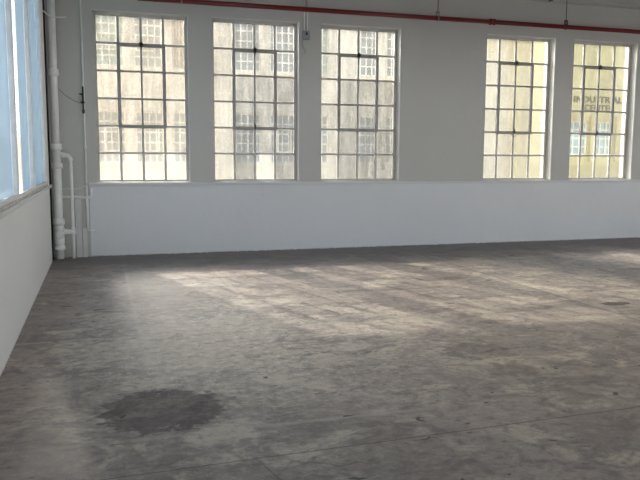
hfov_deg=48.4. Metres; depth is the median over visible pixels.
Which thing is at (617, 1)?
ceiling
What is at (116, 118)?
window
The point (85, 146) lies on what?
conduit
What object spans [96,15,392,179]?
building
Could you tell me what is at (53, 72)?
drain pipe
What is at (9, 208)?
trim
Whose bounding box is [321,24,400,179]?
window
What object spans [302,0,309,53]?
electrical box
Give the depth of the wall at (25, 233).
6.50 m
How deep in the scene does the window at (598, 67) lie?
13.42 m
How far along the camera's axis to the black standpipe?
10.27 m
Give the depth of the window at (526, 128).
12.88 m
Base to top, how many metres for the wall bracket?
0.395 m
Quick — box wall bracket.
[79,86,84,113]
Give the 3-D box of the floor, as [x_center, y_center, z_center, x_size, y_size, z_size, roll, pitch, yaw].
[5.981,1.219,3.978,15.313,0.280,18.770,-2,7,-17]
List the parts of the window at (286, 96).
vent sash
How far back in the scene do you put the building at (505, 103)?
35.68 m
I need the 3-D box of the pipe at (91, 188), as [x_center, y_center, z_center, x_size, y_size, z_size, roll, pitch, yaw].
[-3.658,-0.700,10.633,0.506,0.166,0.042,-2,7,-17]
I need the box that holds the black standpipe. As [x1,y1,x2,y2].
[42,0,53,259]
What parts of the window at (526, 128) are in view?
glass, vent sash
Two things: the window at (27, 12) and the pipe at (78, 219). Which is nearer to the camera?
the window at (27, 12)
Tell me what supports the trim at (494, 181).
attached to the wall at (441, 89)
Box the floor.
[0,238,639,479]
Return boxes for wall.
[0,0,51,376]
[44,0,639,257]
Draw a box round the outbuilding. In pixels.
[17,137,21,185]
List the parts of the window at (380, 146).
vent sash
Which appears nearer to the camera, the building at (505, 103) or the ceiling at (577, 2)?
the ceiling at (577, 2)
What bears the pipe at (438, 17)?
hanging from the ceiling at (577, 2)
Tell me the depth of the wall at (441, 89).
12.01 m
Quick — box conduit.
[80,0,94,230]
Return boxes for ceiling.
[525,0,639,9]
[593,0,639,3]
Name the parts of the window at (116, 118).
vent sash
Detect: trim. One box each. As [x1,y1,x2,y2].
[0,184,51,219]
[89,180,639,185]
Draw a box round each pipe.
[47,0,76,258]
[62,187,92,198]
[75,199,82,256]
[82,228,87,256]
[138,0,639,33]
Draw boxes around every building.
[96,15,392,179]
[483,39,511,177]
[508,40,624,177]
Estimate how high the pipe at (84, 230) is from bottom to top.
0.440 m
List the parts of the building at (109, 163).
pane, pane, pane, pane, pane, pane, pane, pane, pane, pane, pane, pane, pane, pane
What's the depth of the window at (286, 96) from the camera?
11.51 m
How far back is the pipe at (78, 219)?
10.69 m
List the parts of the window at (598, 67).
vent sash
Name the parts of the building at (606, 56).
pane, pane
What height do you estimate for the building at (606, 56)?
15.500 m
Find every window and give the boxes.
[0,0,45,206]
[92,9,190,181]
[212,17,298,180]
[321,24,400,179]
[483,34,555,179]
[569,39,637,178]

